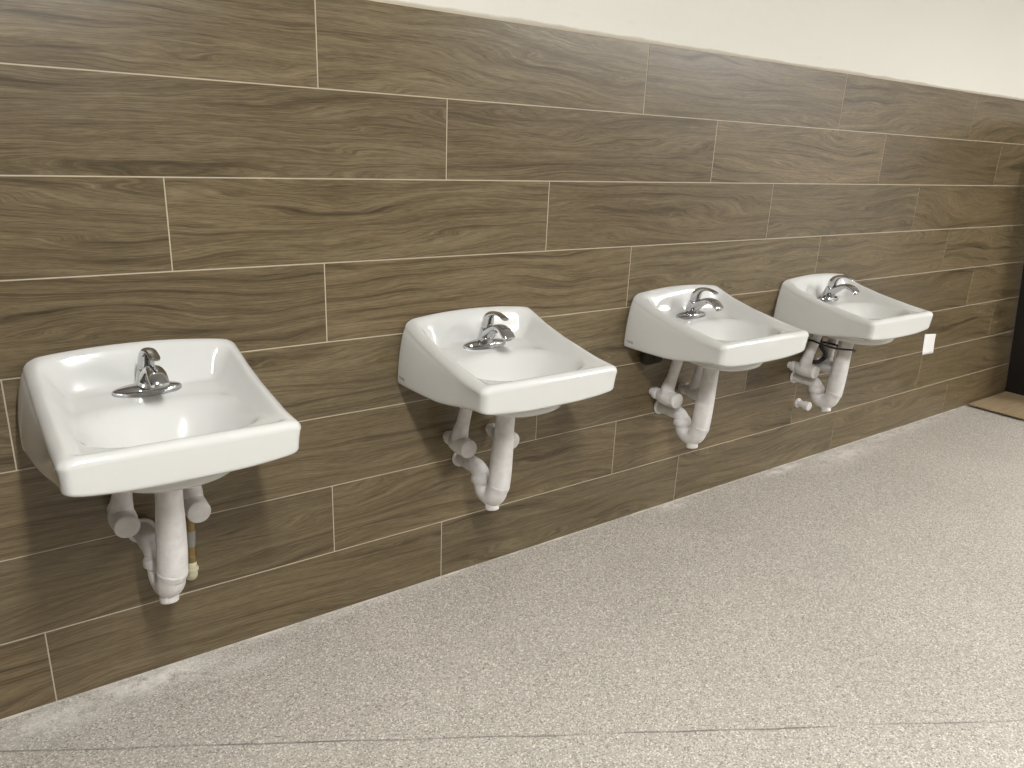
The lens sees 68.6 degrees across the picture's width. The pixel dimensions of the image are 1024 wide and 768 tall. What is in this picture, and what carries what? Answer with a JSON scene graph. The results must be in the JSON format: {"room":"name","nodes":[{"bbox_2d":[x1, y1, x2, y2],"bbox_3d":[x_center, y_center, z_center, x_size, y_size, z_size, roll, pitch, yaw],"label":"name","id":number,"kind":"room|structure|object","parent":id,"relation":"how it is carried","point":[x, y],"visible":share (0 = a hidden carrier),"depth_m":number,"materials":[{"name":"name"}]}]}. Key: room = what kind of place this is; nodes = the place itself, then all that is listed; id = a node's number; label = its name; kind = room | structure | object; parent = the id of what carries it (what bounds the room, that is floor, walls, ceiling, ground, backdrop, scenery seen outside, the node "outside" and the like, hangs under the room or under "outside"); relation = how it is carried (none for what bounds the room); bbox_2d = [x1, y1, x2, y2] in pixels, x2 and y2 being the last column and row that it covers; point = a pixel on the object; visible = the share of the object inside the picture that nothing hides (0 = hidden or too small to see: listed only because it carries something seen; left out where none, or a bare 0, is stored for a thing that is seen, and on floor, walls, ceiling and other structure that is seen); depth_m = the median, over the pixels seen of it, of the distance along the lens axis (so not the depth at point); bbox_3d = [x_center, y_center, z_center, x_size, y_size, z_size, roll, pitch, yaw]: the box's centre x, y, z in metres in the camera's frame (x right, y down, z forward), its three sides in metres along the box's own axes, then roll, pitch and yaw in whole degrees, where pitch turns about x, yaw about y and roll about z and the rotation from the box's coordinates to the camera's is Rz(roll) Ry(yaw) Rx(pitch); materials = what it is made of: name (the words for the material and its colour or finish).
{"room":"public restroom","nodes":[
{"label":"public restroom","id":0,"kind":"room"},
{"bbox_2d":[0,0,1023,718],"bbox_3d":[0.532,-0.733,2.819,8.800,2.720,0.030,-10,21,-34],"label":"wall","id":1,"kind":"structure","parent":0,"point":[296,184],"depth_m":2.38,"materials":[{"name":"brown tile"}]},
{"bbox_2d":[18,338,300,603],"bbox_3d":[-0.832,0.281,1.834,0.564,0.730,0.466,-10,21,-36],"label":"sink","id":2,"kind":"object","parent":1,"relation":"attached to","point":[168,419],"visible":1,"depth_m":1.79,"materials":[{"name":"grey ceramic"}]},
{"bbox_2d":[112,347,181,397],"bbox_3d":[-0.873,-0.024,1.810,0.162,0.129,0.174,-10,21,-34],"label":"faucet","id":3,"kind":"object","parent":2,"relation":"on","point":[143,379],"depth_m":1.84,"materials":[{"name":"silver metal"}]},
{"bbox_2d":[18,338,300,496],"bbox_3d":[-0.830,0.077,1.764,0.552,0.259,0.486,-10,21,-34],"label":"basin","id":4,"kind":"object","parent":2,"relation":"in","point":[154,416],"depth_m":1.75,"materials":[{"name":"white ceramic"}]},
{"bbox_2d":[398,306,616,510],"bbox_3d":[-0.015,0.115,2.392,0.551,0.672,0.466,-10,21,-34],"label":"sink","id":5,"kind":"object","parent":1,"relation":"attached to","point":[507,363],"visible":1,"depth_m":2.37,"materials":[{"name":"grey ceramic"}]},
{"bbox_2d":[463,311,514,349],"bbox_3d":[-0.053,-0.167,2.378,0.162,0.128,0.174,-10,21,-34],"label":"faucet","id":6,"kind":"object","parent":5,"relation":"on","point":[489,334],"depth_m":2.40,"materials":[{"name":"silver metal"}]},
{"bbox_2d":[398,306,616,417],"bbox_3d":[-0.007,-0.066,2.334,0.551,0.259,0.464,-10,21,-34],"label":"basin","id":7,"kind":"object","parent":5,"relation":"in","point":[502,361],"depth_m":2.32,"materials":[{"name":"white ceramic"}]},
{"bbox_2d":[624,285,808,448],"bbox_3d":[0.784,-0.038,2.928,0.551,0.654,0.466,-10,21,-34],"label":"sink","id":8,"kind":"object","parent":1,"relation":"attached to","point":[703,326],"visible":1,"depth_m":2.91,"materials":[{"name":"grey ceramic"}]},
{"bbox_2d":[676,287,723,318],"bbox_3d":[0.745,-0.312,2.916,0.162,0.128,0.174,-10,21,-34],"label":"faucet","id":9,"kind":"object","parent":8,"relation":"on","point":[687,307],"depth_m":2.94,"materials":[{"name":"silver metal"}]},
{"bbox_2d":[624,285,808,371],"bbox_3d":[0.792,-0.211,2.873,0.551,0.259,0.464,-10,21,-34],"label":"basin","id":10,"kind":"object","parent":8,"relation":"in","point":[704,326],"depth_m":2.85,"materials":[{"name":"white ceramic"}]},
{"bbox_2d":[773,273,932,411],"bbox_3d":[1.541,-0.144,3.450,0.551,0.688,0.466,-10,21,-34],"label":"sink","id":11,"kind":"object","parent":1,"relation":"attached to","point":[835,306],"visible":0.95,"depth_m":3.43,"materials":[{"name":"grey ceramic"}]},
{"bbox_2d":[817,275,859,301],"bbox_3d":[1.503,-0.435,3.432,0.162,0.128,0.174,-10,21,-34],"label":"faucet","id":12,"kind":"object","parent":11,"relation":"on","point":[827,291],"depth_m":3.45,"materials":[{"name":"silver metal"}]},
{"bbox_2d":[773,273,932,344],"bbox_3d":[1.550,-0.334,3.389,0.551,0.259,0.464,-10,21,-34],"label":"basin","id":13,"kind":"object","parent":11,"relation":"in","point":[831,305],"depth_m":3.34,"materials":[{"name":"white ceramic"}]},
{"bbox_2d":[922,334,935,354],"bbox_3d":[2.424,-0.234,4.363,0.133,0.128,0.007,-10,21,-34],"label":"paper note","id":14,"kind":"object","parent":1,"relation":"attached to","point":[929,339],"visible":1,"depth_m":4.37,"materials":[{"name":"white paper"}]},
{"bbox_2d":[0,405,1023,767],"bbox_3d":[1.676,1.168,1.616,8.800,0.080,4.230,-10,21,-34],"label":"floor","id":15,"kind":"structure","parent":0,"point":[859,603],"depth_m":2.33,"materials":[{"name":"concrete"}]},
{"bbox_2d":[968,391,1023,419],"bbox_3d":[3.734,0.174,4.853,1.250,0.018,0.932,-10,21,-34],"label":"cardboard sheet","id":16,"kind":"object","parent":15,"relation":"on","point":[1006,403],"visible":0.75,"depth_m":4.88,"materials":[{"name":"brown cardboard"}]},
{"bbox_2d":[1005,265,1023,395],"bbox_3d":[3.507,-0.643,4.502,0.449,1.730,0.788,-10,21,-34],"label":"panel","id":17,"kind":"object","parent":16,"relation":"on","point":[1015,377],"visible":1,"depth_m":5.01,"materials":[{"name":"black laminate"}]}
]}

